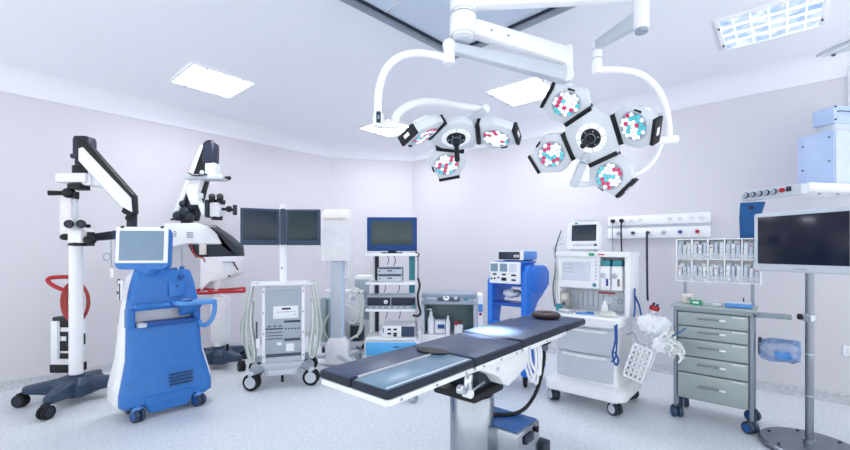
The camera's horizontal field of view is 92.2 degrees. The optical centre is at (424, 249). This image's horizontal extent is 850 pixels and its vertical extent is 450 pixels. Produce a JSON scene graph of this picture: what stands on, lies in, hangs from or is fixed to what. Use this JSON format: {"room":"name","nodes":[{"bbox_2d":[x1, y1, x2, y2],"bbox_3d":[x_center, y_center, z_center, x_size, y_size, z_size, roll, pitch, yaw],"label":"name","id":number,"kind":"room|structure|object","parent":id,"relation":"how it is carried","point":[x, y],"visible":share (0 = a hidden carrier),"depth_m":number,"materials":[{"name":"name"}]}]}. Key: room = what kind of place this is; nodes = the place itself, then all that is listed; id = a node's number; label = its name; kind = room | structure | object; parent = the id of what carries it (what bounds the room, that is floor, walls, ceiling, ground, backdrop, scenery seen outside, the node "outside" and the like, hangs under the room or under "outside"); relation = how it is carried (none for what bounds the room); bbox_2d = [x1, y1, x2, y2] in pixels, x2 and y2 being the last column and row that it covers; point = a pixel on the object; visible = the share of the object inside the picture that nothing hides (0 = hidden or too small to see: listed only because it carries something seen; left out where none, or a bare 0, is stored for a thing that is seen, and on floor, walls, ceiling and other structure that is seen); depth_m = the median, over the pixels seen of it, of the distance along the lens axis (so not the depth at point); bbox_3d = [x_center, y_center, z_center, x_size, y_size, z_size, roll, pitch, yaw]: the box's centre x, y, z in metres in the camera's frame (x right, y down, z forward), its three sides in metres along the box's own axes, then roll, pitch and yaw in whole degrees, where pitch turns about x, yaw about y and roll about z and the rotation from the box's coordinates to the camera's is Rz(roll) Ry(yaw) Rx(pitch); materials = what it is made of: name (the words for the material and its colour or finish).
{"room":"operating room","nodes":[
{"label":"operating room","id":0,"kind":"room"},
{"bbox_2d":[0,91,328,381],"bbox_3d":[-3.565,-0.185,4.246,0.100,2.970,6.080,0,0,41],"label":"wall","id":1,"kind":"structure","parent":0,"point":[154,159],"depth_m":4.35,"materials":[{"name":"paint"}]},
{"bbox_2d":[0,329,318,391],"bbox_3d":[-3.510,1.260,4.198,0.045,0.080,6.080,0,0,41],"label":"baseboard","id":2,"kind":"structure","parent":1,"relation":"attached to","point":[19,383],"depth_m":3.98,"materials":[{"name":"plastic"}]},
{"bbox_2d":[0,62,332,157],"bbox_3d":[-3.447,-1.568,4.143,0.212,0.204,6.080,0,0,41],"label":"trim","id":3,"kind":"structure","parent":1,"relation":"attached to","point":[14,79],"depth_m":4.55,"materials":[{"name":"paint"}]},
{"bbox_2d":[329,158,411,324],"bbox_3d":[-0.875,-0.185,6.682,1.342,2.970,0.100,0,0,-12],"label":"wall","id":4,"kind":"structure","parent":0,"point":[365,187],"depth_m":6.63,"materials":[{"name":"paint"}]},
{"bbox_2d":[329,142,411,160],"bbox_3d":[-0.843,-1.568,6.529,1.342,0.204,0.212,0,0,-12],"label":"trim","id":5,"kind":"structure","parent":4,"relation":"attached to","point":[348,150],"depth_m":6.56,"materials":[{"name":"paint"}]},
{"bbox_2d":[0,0,849,145],"bbox_3d":[-0.312,-1.720,2.183,7.750,0.100,7.270,0,0,41],"label":"ceiling","id":6,"kind":"structure","parent":0,"point":[316,66],"depth_m":3.46,"materials":[{"name":"paint"}]},
{"bbox_2d":[168,62,257,98],"bbox_3d":[-2.099,-1.657,4.051,0.610,0.025,0.610,0,0,41],"label":"recessed light","id":7,"kind":"object","parent":6,"relation":"in","point":[193,75],"visible":1,"depth_m":4.02,"materials":[{"name":"white"}]},
{"bbox_2d":[357,118,408,137],"bbox_3d":[-0.492,-1.657,5.594,0.610,0.025,0.610,0,0,41],"label":"recessed light","id":8,"kind":"object","parent":6,"relation":"in","point":[389,133],"visible":0.62,"depth_m":5.65,"materials":[{"name":"white"}]},
{"bbox_2d":[363,124,407,135],"bbox_3d":[-0.492,-1.667,5.594,0.550,0.005,0.550,0,0,41],"label":"diffuser","id":9,"kind":"object","parent":8,"relation":"attached to","point":[369,127],"depth_m":5.67,"materials":[{"name":"white"}]},
{"bbox_2d":[373,9,573,181],"bbox_3d":[0.319,-0.850,2.388,1.164,0.791,0.711,0,0,0],"label":"light","id":10,"kind":"object","parent":6,"relation":"attached to","point":[450,136],"visible":1,"depth_m":2.29,"materials":[{"name":"metal"}]},
{"bbox_2d":[340,0,678,197],"bbox_3d":[0.250,-0.989,1.630,3.394,1.363,3.394,0,0,0],"label":"light","id":11,"kind":"object","parent":6,"relation":"attached to","point":[593,136],"depth_m":2.43,"materials":[{"name":"metal"}]},
{"bbox_2d":[484,76,550,106],"bbox_3d":[1.044,-1.657,4.313,0.610,0.025,0.610,0,0,41],"label":"recessed light","id":12,"kind":"object","parent":6,"relation":"in","point":[530,89],"visible":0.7,"depth_m":4.29,"materials":[{"name":"white"}]},
{"bbox_2d":[713,0,828,51],"bbox_3d":[2.526,-1.657,2.999,0.610,0.025,0.610,0,0,41],"label":"recessed light","id":13,"kind":"object","parent":6,"relation":"in","point":[780,18],"visible":1,"depth_m":2.99,"materials":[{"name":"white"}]},
{"bbox_2d":[742,40,849,201],"bbox_3d":[3.319,-1.034,3.278,1.422,1.271,0.450,0,0,-12],"label":"pendant","id":14,"kind":"object","parent":6,"relation":"hanging from","point":[824,156],"visible":1,"depth_m":3.10,"materials":[{"name":"metal"}]},
{"bbox_2d":[739,202,765,239],"bbox_3d":[2.620,-0.215,3.277,0.048,0.339,0.165,0,0,-40],"label":"hanging bag","id":15,"kind":"object","parent":14,"relation":"hanging from","point":[747,211],"visible":0.78,"depth_m":3.28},
{"bbox_2d":[781,182,849,198],"bbox_3d":[3.012,-0.461,3.195,0.650,0.058,0.390,0,0,-12],"label":"shelf","id":16,"kind":"object","parent":14,"relation":"attached to","point":[813,189],"depth_m":3.02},
{"bbox_2d":[0,330,849,449],"bbox_3d":[-0.312,1.350,2.183,7.750,0.100,7.270,0,0,41],"label":"floor","id":17,"kind":"structure","parent":0,"point":[290,414],"depth_m":3.15,"materials":[{"name":"tile"}]},
{"bbox_2d":[11,136,138,419],"bbox_3d":[-2.971,0.157,3.520,0.882,2.287,0.713,0,0,30],"label":"microscope","id":18,"kind":"object","parent":17,"relation":"on","point":[68,331],"visible":0.91,"depth_m":3.49,"materials":[{"name":"metal"}]},
{"bbox_2d":[107,226,216,422],"bbox_3d":[-2.126,0.555,3.340,0.452,1.490,0.694,0,0,41],"label":"console","id":19,"kind":"object","parent":17,"relation":"on","point":[160,362],"visible":1,"depth_m":3.25},
{"bbox_2d":[115,229,172,269],"bbox_3d":[-2.255,-0.001,3.285,0.336,0.365,0.346,0,0,41],"label":"monitor","id":20,"kind":"object","parent":19,"relation":"on","point":[135,249],"depth_m":3.24,"materials":[{"name":"plastic"}]},
{"bbox_2d":[172,298,216,314],"bbox_3d":[-1.927,0.471,3.411,0.247,0.141,0.310,0,0,41],"label":"handle","id":21,"kind":"object","parent":19,"relation":"on","point":[180,306],"depth_m":3.39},
{"bbox_2d":[164,140,246,371],"bbox_3d":[-2.419,0.040,4.506,0.864,2.519,0.640,0,0,-20],"label":"microscope","id":22,"kind":"object","parent":17,"relation":"on","point":[221,256],"visible":0.79,"depth_m":4.45,"materials":[{"name":"plastic"}]},
{"bbox_2d":[240,204,322,390],"bbox_3d":[-1.438,0.420,4.104,0.798,1.760,0.623,0,0,-17],"label":"cart","id":23,"kind":"object","parent":17,"relation":"on","point":[283,301],"visible":1,"depth_m":3.96,"materials":[{"name":"plastic"}]},
{"bbox_2d":[240,208,279,244],"bbox_3d":[-1.600,-0.225,3.974,0.356,0.355,0.091,0,0,-17],"label":"monitor","id":24,"kind":"object","parent":23,"relation":"on","point":[258,226],"depth_m":3.95,"materials":[{"name":"plastic"}]},
{"bbox_2d":[280,209,285,244],"bbox_3d":[-1.411,-0.230,4.067,0.055,0.360,0.050,0,0,-17],"label":"pole","id":25,"kind":"object","parent":23,"relation":"on","point":[282,211],"depth_m":4.04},
{"bbox_2d":[286,209,320,244],"bbox_3d":[-1.208,-0.225,4.066,0.329,0.355,0.137,0,0,-17],"label":"monitor","id":26,"kind":"object","parent":23,"relation":"on","point":[303,226],"depth_m":4.04,"materials":[{"name":"plastic"}]},
{"bbox_2d":[320,287,364,352],"bbox_3d":[-1.021,0.882,5.209,0.557,0.837,0.414,0,0,0],"label":"medical machine","id":27,"kind":"object","parent":17,"relation":"on","point":[354,302],"visible":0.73,"depth_m":5.05,"materials":[{"name":"white plastic"}]},
{"bbox_2d":[355,275,372,348],"bbox_3d":[-0.816,0.820,5.445,0.200,0.960,0.321,0,0,0],"label":"trolley","id":28,"kind":"object","parent":17,"relation":"on","point":[360,280],"visible":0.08,"depth_m":5.31,"materials":[{"name":"metal"}]},
{"bbox_2d":[315,209,417,402],"bbox_3d":[-0.546,0.422,4.251,1.769,1.755,0.616,0,0,42],"label":"stand","id":29,"kind":"object","parent":17,"relation":"on","point":[337,225],"visible":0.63,"depth_m":4.53,"materials":[{"name":"plastic"}]},
{"bbox_2d":[365,250,421,356],"bbox_3d":[-0.359,0.653,4.819,0.642,1.295,0.505,0,0,0],"label":"tower","id":30,"kind":"object","parent":17,"relation":"on","point":[375,344],"visible":0.64,"depth_m":4.60,"materials":[{"name":"metal"}]},
{"bbox_2d":[365,309,414,311],"bbox_3d":[-0.390,0.680,4.800,0.560,0.026,0.420,0,0,0],"label":"shelf","id":31,"kind":"object","parent":30,"relation":"attached to","point":[367,310],"depth_m":4.59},
{"bbox_2d":[377,274,403,281],"bbox_3d":[-0.400,0.324,4.780,0.285,0.085,0.304,0,0,0],"label":"electronic equipment unit","id":32,"kind":"object","parent":30,"relation":"on","point":[380,278],"visible":0.95,"depth_m":4.63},
{"bbox_2d":[377,267,403,274],"bbox_3d":[-0.400,0.240,4.780,0.285,0.080,0.304,0,0,0],"label":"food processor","id":33,"kind":"object","parent":32,"relation":"on","point":[380,270],"visible":1,"depth_m":4.63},
{"bbox_2d":[365,280,415,284],"bbox_3d":[-0.390,0.380,4.800,0.560,0.026,0.420,0,0,0],"label":"shelf","id":34,"kind":"object","parent":30,"relation":"attached to","point":[372,282],"depth_m":4.59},
{"bbox_2d":[365,331,415,340],"bbox_3d":[-0.390,1.004,4.800,0.560,0.026,0.420,0,0,0],"label":"shelf","id":35,"kind":"object","parent":30,"relation":"attached to","point":[373,335],"depth_m":4.60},
{"bbox_2d":[365,253,417,255],"bbox_3d":[-0.380,0.055,4.800,0.600,0.030,0.400,0,0,0],"label":"shelf","id":36,"kind":"object","parent":30,"relation":"attached to","point":[367,254],"depth_m":4.60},
{"bbox_2d":[367,217,416,252],"bbox_3d":[-0.381,-0.170,4.760,0.575,0.415,0.160,0,0,-2],"label":"display","id":37,"kind":"object","parent":30,"relation":"on","point":[390,234],"visible":0.92,"depth_m":4.70,"materials":[{"name":"plastic"}]},
{"bbox_2d":[367,293,416,308],"bbox_3d":[-0.380,0.594,4.774,0.560,0.145,0.356,0,0,0],"label":"source","id":38,"kind":"object","parent":30,"relation":"on","point":[374,300],"visible":1,"depth_m":4.62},
{"bbox_2d":[382,321,414,336],"bbox_3d":[-0.300,0.922,4.779,0.370,0.135,0.345,0,0,0],"label":"insufflator","id":39,"kind":"object","parent":30,"relation":"on","point":[389,328],"visible":1,"depth_m":4.62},
{"bbox_2d":[421,290,482,342],"bbox_3d":[0.336,0.900,4.980,0.718,0.800,0.490,0,0,6],"label":"sink","id":40,"kind":"object","parent":17,"relation":"on","point":[455,304],"visible":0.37,"depth_m":4.81,"materials":[{"name":"grey metal"}]},
{"bbox_2d":[427,308,433,333],"bbox_3d":[0.069,0.840,4.841,0.080,0.296,0.075,0,0,29],"label":"pump bottle","id":41,"kind":"object","parent":40,"relation":"in","point":[430,318],"visible":1,"depth_m":4.81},
{"bbox_2d":[434,318,445,332],"bbox_3d":[0.179,0.905,4.879,0.135,0.166,0.108,0,0,0],"label":"box","id":42,"kind":"object","parent":40,"relation":"in","point":[439,323],"visible":1,"depth_m":4.83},
{"bbox_2d":[446,316,449,334],"bbox_3d":[0.270,0.880,4.800,0.052,0.216,0.052,0,0,0],"label":"plastic bottle","id":43,"kind":"object","parent":40,"relation":"in","point":[447,320],"visible":1,"depth_m":4.78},
{"bbox_2d":[454,319,462,333],"bbox_3d":[0.390,0.890,4.753,0.108,0.195,0.114,0,0,0],"label":"bottle","id":44,"kind":"object","parent":40,"relation":"in","point":[458,327],"visible":0.89,"depth_m":4.71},
{"bbox_2d":[320,314,584,449],"bbox_3d":[0.390,0.900,2.383,0.530,0.800,2.055,0,0,40],"label":"table","id":45,"kind":"object","parent":17,"relation":"on","point":[469,366],"visible":0.98,"depth_m":2.15,"materials":[{"name":"leather"}]},
{"bbox_2d":[417,347,447,354],"bbox_3d":[0.036,0.505,2.052,0.190,0.009,0.104,0,0,40],"label":"cushion","id":46,"kind":"object","parent":45,"relation":"on","point":[421,350],"depth_m":2.03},
{"bbox_2d":[532,310,560,318],"bbox_3d":[0.911,0.487,3.080,0.211,0.041,0.211,0,0,0],"label":"ring","id":47,"kind":"object","parent":45,"relation":"on","point":[541,314],"visible":1,"depth_m":3.01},
{"bbox_2d":[488,265,548,387],"bbox_3d":[0.948,0.725,4.130,0.433,1.150,0.520,0,0,38],"label":"equipment cart","id":48,"kind":"object","parent":17,"relation":"on","point":[534,278],"visible":0.33,"depth_m":3.96,"materials":[{"name":"plastic"}]},
{"bbox_2d":[492,283,520,306],"bbox_3d":[0.887,0.430,4.070,0.310,0.220,0.350,0,0,38],"label":"shelf","id":49,"kind":"object","parent":48,"relation":"attached to","point":[498,297],"depth_m":4.05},
{"bbox_2d":[503,288,520,297],"bbox_3d":[0.865,0.424,4.015,0.215,0.101,0.135,0,0,38],"label":"bag","id":50,"kind":"object","parent":48,"relation":"on","point":[509,293],"visible":0.96,"depth_m":3.98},
{"bbox_2d":[490,261,535,283],"bbox_3d":[0.877,0.214,4.047,0.328,0.212,0.399,0,0,38],"label":"electrosurgical generator","id":51,"kind":"object","parent":48,"relation":"on","point":[505,272],"visible":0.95,"depth_m":3.89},
{"bbox_2d":[490,273,515,280],"bbox_3d":[0.744,0.259,3.904,0.270,0.068,0.010,0,0,38],"label":"control panel","id":52,"kind":"object","parent":51,"relation":"attached to","point":[493,276],"depth_m":3.90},
{"bbox_2d":[499,251,536,260],"bbox_3d":[0.922,0.058,4.058,0.262,0.096,0.326,0,0,40],"label":"medical device","id":53,"kind":"object","parent":51,"relation":"on","point":[503,255],"visible":0.98,"depth_m":3.95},
{"bbox_2d":[546,231,641,415],"bbox_3d":[1.468,0.559,3.543,0.748,1.482,0.657,0,0,41],"label":"machine","id":54,"kind":"object","parent":17,"relation":"on","point":[591,358],"depth_m":3.41,"materials":[{"name":"white plastic"}]},
{"bbox_2d":[556,304,562,310],"bbox_3d":[1.179,0.505,3.597,0.060,0.060,0.060,0,0,0],"label":"cup","id":55,"kind":"object","parent":54,"relation":"on","point":[558,306],"visible":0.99,"depth_m":3.57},
{"bbox_2d":[567,311,593,314],"bbox_3d":[1.304,0.525,3.435,0.212,0.020,0.051,0,0,24],"label":"wrap","id":56,"kind":"object","parent":54,"relation":"on","point":[586,312],"visible":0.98,"depth_m":3.41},
{"bbox_2d":[566,219,601,251],"bbox_3d":[1.431,-0.133,3.681,0.284,0.293,0.157,0,0,37],"label":"patient monitor","id":57,"kind":"object","parent":54,"relation":"on","point":[581,236],"visible":1,"depth_m":3.63,"materials":[{"name":"plastic"}]},
{"bbox_2d":[554,308,635,329],"bbox_3d":[1.452,0.582,3.551,0.590,0.087,0.570,0,0,41],"label":"countertop","id":58,"kind":"structure","parent":54,"relation":"on","point":[595,321],"depth_m":3.30,"materials":[{"name":"plastic"}]},
{"bbox_2d":[556,252,639,256],"bbox_3d":[1.519,0.038,3.620,0.620,0.045,0.348,0,0,41],"label":"shelf","id":59,"kind":"object","parent":54,"relation":"attached to","point":[558,254],"depth_m":3.47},
{"bbox_2d":[601,301,607,310],"bbox_3d":[1.493,0.479,3.401,0.052,0.112,0.052,0,0,0],"label":"medicine bottle","id":60,"kind":"object","parent":54,"relation":"on","point":[604,307],"visible":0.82,"depth_m":3.38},
{"bbox_2d":[622,332,656,383],"bbox_3d":[1.677,0.835,3.187,0.219,0.367,0.168,0,0,41],"label":"wire basket","id":61,"kind":"object","parent":54,"relation":"hanging from","point":[640,360],"visible":0.93,"depth_m":3.14,"materials":[{"name":"metal"}]},
{"bbox_2d":[637,314,672,339],"bbox_3d":[1.772,0.597,3.167,0.263,0.201,0.161,0,0,0],"label":"crumpled bag","id":62,"kind":"object","parent":61,"relation":"in","point":[652,326],"visible":0.96,"depth_m":3.12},
{"bbox_2d":[652,328,685,362],"bbox_3d":[1.804,0.698,3.014,0.218,0.262,0.163,0,0,0],"label":"plastic bag","id":63,"kind":"object","parent":61,"relation":"in","point":[665,342],"visible":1,"depth_m":3.00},
{"bbox_2d":[649,302,659,311],"bbox_3d":[1.830,0.476,3.274,0.088,0.117,0.074,0,0,24],"label":"jar","id":64,"kind":"object","parent":54,"relation":"on","point":[653,307],"visible":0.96,"depth_m":3.25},
{"bbox_2d":[670,238,791,433],"bbox_3d":[2.302,0.605,3.111,0.724,1.391,0.468,0,0,41],"label":"cart","id":65,"kind":"object","parent":17,"relation":"on","point":[718,365],"visible":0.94,"depth_m":3.04,"materials":[{"name":"silver metal"}]},
{"bbox_2d":[678,265,681,278],"bbox_3d":[2.146,0.188,3.442,0.028,0.119,0.011,1,0,43],"label":"packet","id":66,"kind":"object","parent":65,"relation":"in","point":[679,266],"visible":1,"depth_m":3.44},
{"bbox_2d":[678,244,681,257],"bbox_3d":[2.146,0.006,3.443,0.029,0.122,0.011,0,-2,44],"label":"packet","id":67,"kind":"object","parent":65,"relation":"in","point":[679,245],"visible":1,"depth_m":3.44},
{"bbox_2d":[683,245,686,257],"bbox_3d":[2.175,0.012,3.426,0.030,0.111,0.011,1,1,42],"label":"packet","id":68,"kind":"object","parent":65,"relation":"in","point":[684,246],"visible":1,"depth_m":3.42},
{"bbox_2d":[683,267,686,279],"bbox_3d":[2.174,0.193,3.425,0.028,0.109,0.014,0,0,41],"label":"packet","id":69,"kind":"object","parent":65,"relation":"in","point":[684,268],"visible":1,"depth_m":3.42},
{"bbox_2d":[682,294,694,302],"bbox_3d":[2.092,0.387,3.249,0.078,0.069,0.062,0,0,41],"label":"box","id":70,"kind":"object","parent":65,"relation":"on","point":[686,298],"visible":0.85,"depth_m":3.23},
{"bbox_2d":[687,267,690,279],"bbox_3d":[2.194,0.195,3.398,0.027,0.105,0.011,-1,0,41],"label":"packet","id":71,"kind":"object","parent":65,"relation":"in","point":[688,268],"visible":1,"depth_m":3.40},
{"bbox_2d":[687,245,690,257],"bbox_3d":[2.196,0.013,3.400,0.027,0.110,0.013,0,0,40],"label":"packet","id":72,"kind":"object","parent":65,"relation":"in","point":[688,246],"visible":1,"depth_m":3.40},
{"bbox_2d":[693,265,696,279],"bbox_3d":[2.226,0.186,3.372,0.027,0.122,0.011,-2,-2,41],"label":"packet","id":73,"kind":"object","parent":65,"relation":"in","point":[694,266],"visible":1,"depth_m":3.37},
{"bbox_2d":[693,244,696,257],"bbox_3d":[2.228,0.011,3.371,0.028,0.114,0.012,0,0,42],"label":"packet","id":74,"kind":"object","parent":65,"relation":"in","point":[694,245],"visible":1,"depth_m":3.37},
{"bbox_2d":[690,299,701,304],"bbox_3d":[2.092,0.403,3.156,0.070,0.036,0.052,0,0,41],"label":"box","id":75,"kind":"object","parent":65,"relation":"on","point":[692,301],"visible":1,"depth_m":3.14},
{"bbox_2d":[698,244,701,257],"bbox_3d":[2.258,0.011,3.356,0.027,0.113,0.013,0,0,42],"label":"packet","id":76,"kind":"object","parent":65,"relation":"in","point":[700,245],"visible":1,"depth_m":3.35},
{"bbox_2d":[698,267,701,279],"bbox_3d":[2.259,0.192,3.355,0.030,0.112,0.011,1,-1,44],"label":"packet","id":77,"kind":"object","parent":65,"relation":"in","point":[700,268],"visible":1,"depth_m":3.35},
{"bbox_2d":[703,243,706,257],"bbox_3d":[2.278,0.004,3.326,0.028,0.128,0.012,2,0,43],"label":"packet","id":78,"kind":"object","parent":65,"relation":"in","point":[704,244],"visible":1,"depth_m":3.32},
{"bbox_2d":[703,266,706,279],"bbox_3d":[2.276,0.189,3.327,0.028,0.117,0.011,-1,-1,42],"label":"packet","id":79,"kind":"object","parent":65,"relation":"in","point":[704,267],"visible":1,"depth_m":3.32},
{"bbox_2d":[709,267,712,280],"bbox_3d":[2.308,0.191,3.298,0.027,0.115,0.013,0,0,43],"label":"packet","id":80,"kind":"object","parent":65,"relation":"in","point":[710,268],"visible":1,"depth_m":3.29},
{"bbox_2d":[709,245,713,257],"bbox_3d":[2.309,0.012,3.298,0.030,0.110,0.011,0,0,41],"label":"packet","id":81,"kind":"object","parent":65,"relation":"in","point":[711,255],"visible":1,"depth_m":3.29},
{"bbox_2d":[702,302,721,305],"bbox_3d":[2.186,0.412,3.124,0.128,0.018,0.106,0,0,41],"label":"wrap","id":82,"kind":"object","parent":65,"relation":"on","point":[705,303],"visible":1,"depth_m":3.10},
{"bbox_2d":[714,242,717,257],"bbox_3d":[2.340,0.003,3.284,0.028,0.130,0.013,0,0,39],"label":"packet","id":83,"kind":"object","parent":65,"relation":"in","point":[715,243],"visible":1,"depth_m":3.28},
{"bbox_2d":[714,265,718,280],"bbox_3d":[2.338,0.185,3.282,0.030,0.126,0.011,-1,0,41],"label":"packet","id":84,"kind":"object","parent":65,"relation":"in","point":[716,274],"visible":1,"depth_m":3.28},
{"bbox_2d":[717,264,722,275],"bbox_3d":[2.377,0.181,3.289,0.045,0.133,0.011,-2,-1,42],"label":"packet","id":85,"kind":"object","parent":65,"relation":"in","point":[719,265],"visible":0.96,"depth_m":3.29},
{"bbox_2d":[718,240,722,257],"bbox_3d":[2.377,-0.004,3.289,0.043,0.144,0.011,-1,-1,43],"label":"packet","id":86,"kind":"object","parent":65,"relation":"in","point":[722,240],"visible":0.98,"depth_m":3.29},
{"bbox_2d":[719,242,723,258],"bbox_3d":[2.358,0.004,3.254,0.030,0.129,0.013,0,0,41],"label":"packet","id":87,"kind":"object","parent":65,"relation":"in","point":[721,253],"visible":1,"depth_m":3.25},
{"bbox_2d":[719,268,723,280],"bbox_3d":[2.360,0.194,3.255,0.027,0.106,0.011,2,0,41],"label":"packet","id":88,"kind":"object","parent":65,"relation":"in","point":[721,277],"visible":1,"depth_m":3.25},
{"bbox_2d":[726,265,729,280],"bbox_3d":[2.390,0.183,3.225,0.030,0.130,0.014,0,0,38],"label":"packet","id":89,"kind":"object","parent":65,"relation":"in","point":[727,266],"visible":1,"depth_m":3.22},
{"bbox_2d":[726,244,729,258],"bbox_3d":[2.390,0.010,3.225,0.029,0.116,0.011,0,2,43],"label":"packet","id":90,"kind":"object","parent":65,"relation":"in","point":[727,245],"visible":1,"depth_m":3.22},
{"bbox_2d":[727,240,732,258],"bbox_3d":[2.422,-0.005,3.250,0.044,0.145,0.012,-1,0,39],"label":"packet","id":91,"kind":"object","parent":65,"relation":"in","point":[730,242],"visible":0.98,"depth_m":3.24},
{"bbox_2d":[731,266,735,281],"bbox_3d":[2.421,0.187,3.211,0.027,0.121,0.011,-1,-1,44],"label":"packet","id":92,"kind":"object","parent":65,"relation":"in","point":[733,279],"visible":1,"depth_m":3.21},
{"bbox_2d":[731,243,735,258],"bbox_3d":[2.420,0.008,3.210,0.028,0.119,0.013,0,0,42],"label":"packet","id":93,"kind":"object","parent":65,"relation":"in","point":[733,256],"visible":1,"depth_m":3.21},
{"bbox_2d":[734,264,739,278],"bbox_3d":[2.459,0.178,3.216,0.044,0.140,0.013,0,0,40],"label":"packet","id":94,"kind":"object","parent":65,"relation":"in","point":[735,265],"visible":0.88,"depth_m":3.22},
{"bbox_2d":[734,240,740,258],"bbox_3d":[2.460,-0.004,3.218,0.045,0.144,0.013,0,0,41],"label":"packet","id":95,"kind":"object","parent":65,"relation":"in","point":[736,242],"visible":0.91,"depth_m":3.22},
{"bbox_2d":[736,266,740,281],"bbox_3d":[2.440,0.186,3.182,0.031,0.124,0.014,0,0,42],"label":"packet","id":96,"kind":"object","parent":65,"relation":"in","point":[738,276],"visible":1,"depth_m":3.18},
{"bbox_2d":[736,244,740,258],"bbox_3d":[2.441,0.012,3.184,0.031,0.111,0.011,0,0,41],"label":"packet","id":97,"kind":"object","parent":65,"relation":"in","point":[738,251],"visible":1,"depth_m":3.18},
{"bbox_2d":[725,301,752,308],"bbox_3d":[2.308,0.402,3.008,0.160,0.039,0.120,0,0,40],"label":"case","id":98,"kind":"object","parent":65,"relation":"on","point":[733,304],"visible":1,"depth_m":2.97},
{"bbox_2d":[743,243,747,258],"bbox_3d":[2.474,0.008,3.155,0.029,0.119,0.011,1,0,41],"label":"packet","id":99,"kind":"object","parent":65,"relation":"in","point":[745,253],"visible":1,"depth_m":3.15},
{"bbox_2d":[743,267,747,281],"bbox_3d":[2.472,0.188,3.154,0.027,0.120,0.011,0,1,39],"label":"packet","id":100,"kind":"object","parent":65,"relation":"in","point":[745,277],"visible":1,"depth_m":3.15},
{"bbox_2d":[744,264,749,281],"bbox_3d":[2.504,0.179,3.179,0.042,0.138,0.011,-1,-1,43],"label":"packet","id":101,"kind":"object","parent":65,"relation":"in","point":[745,265],"visible":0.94,"depth_m":3.17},
{"bbox_2d":[749,243,752,258],"bbox_3d":[2.503,0.006,3.139,0.027,0.122,0.011,1,0,44],"label":"packet","id":102,"kind":"object","parent":65,"relation":"in","point":[750,244],"visible":1,"depth_m":3.14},
{"bbox_2d":[749,268,753,281],"bbox_3d":[2.504,0.193,3.138,0.028,0.109,0.011,2,1,42],"label":"packet","id":103,"kind":"object","parent":65,"relation":"in","point":[751,271],"visible":1,"depth_m":3.13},
{"bbox_2d":[754,270,758,282],"bbox_3d":[2.523,0.193,3.111,0.030,0.111,0.012,0,0,43],"label":"packet","id":104,"kind":"object","parent":65,"relation":"in","point":[756,278],"visible":0.84,"depth_m":3.11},
{"bbox_2d":[754,312,791,319],"bbox_3d":[2.404,0.466,2.830,0.200,0.038,0.180,0,0,41],"label":"shelf","id":105,"kind":"object","parent":65,"relation":"attached to","point":[759,314],"depth_m":2.79,"materials":[{"name":"glass"}]},
{"bbox_2d":[758,337,801,363],"bbox_3d":[2.490,0.706,2.877,0.237,0.163,0.116,0,0,41],"label":"plastic bag","id":106,"kind":"object","parent":65,"relation":"hanging from","point":[769,349],"visible":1,"depth_m":2.85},
{"bbox_2d":[754,206,849,449],"bbox_3d":[2.498,0.521,2.656,0.516,1.558,0.524,0,0,30],"label":"monitor stand","id":107,"kind":"object","parent":17,"relation":"on","point":[809,242],"visible":1,"depth_m":2.64,"materials":[{"name":"metal"}]},
{"bbox_2d":[412,77,849,394],"bbox_3d":[2.389,-0.185,4.556,6.820,2.970,0.100,0,0,41],"label":"wall","id":108,"kind":"structure","parent":0,"point":[725,149],"depth_m":4.30,"materials":[{"name":"paint"}]},
{"bbox_2d":[410,46,849,160],"bbox_3d":[2.286,-1.568,4.439,6.820,0.204,0.212,0,0,41],"label":"trim","id":109,"kind":"structure","parent":108,"relation":"attached to","point":[806,68],"depth_m":3.96,"materials":[{"name":"paint"}]},
{"bbox_2d":[418,325,849,405],"bbox_3d":[2.341,1.260,4.502,6.820,0.080,0.045,0,0,41],"label":"baseboard","id":110,"kind":"structure","parent":108,"relation":"attached to","point":[839,398],"depth_m":3.70,"materials":[{"name":"plastic"}]},
{"bbox_2d":[608,212,710,238],"bbox_3d":[2.459,-0.253,4.365,0.970,0.250,0.095,0,0,41],"label":"outlet panel","id":111,"kind":"object","parent":108,"relation":"attached to","point":[680,225],"visible":0.97,"depth_m":4.31,"materials":[{"name":"metal"}]},
{"bbox_2d":[610,219,614,251],"bbox_3d":[2.115,-0.143,4.610,0.044,0.407,0.037,0,0,41],"label":"plug","id":112,"kind":"object","parent":111,"relation":"attached to","point":[612,221],"visible":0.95,"depth_m":4.60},
{"bbox_2d":[619,219,623,251],"bbox_3d":[2.185,-0.133,4.548,0.044,0.427,0.039,0,0,41],"label":"plug","id":113,"kind":"object","parent":111,"relation":"attached to","point":[621,221],"visible":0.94,"depth_m":4.53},
{"bbox_2d":[630,230,636,235],"bbox_3d":[2.280,-0.185,4.482,0.064,0.064,0.035,0,0,41],"label":"outlet","id":114,"kind":"object","parent":111,"relation":"attached to","point":[632,232],"depth_m":4.48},
{"bbox_2d":[646,231,649,300],"bbox_3d":[2.363,0.167,4.345,0.033,0.737,0.063,0,0,38],"label":"gas hose","id":115,"kind":"object","parent":111,"relation":"hanging from","point":[647,232],"visible":1,"depth_m":4.32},
{"bbox_2d":[660,229,667,234],"bbox_3d":[2.502,-0.185,4.287,0.064,0.064,0.035,0,0,41],"label":"outlet","id":116,"kind":"object","parent":111,"relation":"attached to","point":[662,231],"depth_m":4.28,"materials":[{"name":"plastic"}]},
{"bbox_2d":[677,229,683,234],"bbox_3d":[2.613,-0.185,4.189,0.064,0.064,0.035,0,0,41],"label":"outlet","id":117,"kind":"object","parent":111,"relation":"attached to","point":[679,231],"depth_m":4.18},
{"bbox_2d":[694,228,700,234],"bbox_3d":[2.725,-0.185,4.092,0.064,0.064,0.035,0,0,41],"label":"outlet","id":118,"kind":"object","parent":111,"relation":"attached to","point":[697,231],"depth_m":4.09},
{"bbox_2d":[843,345,849,355],"bbox_3d":[3.572,0.851,3.437,0.085,0.085,0.021,0,0,41],"label":"wall socket","id":119,"kind":"object","parent":108,"relation":"attached to","point":[846,349],"visible":1,"depth_m":3.44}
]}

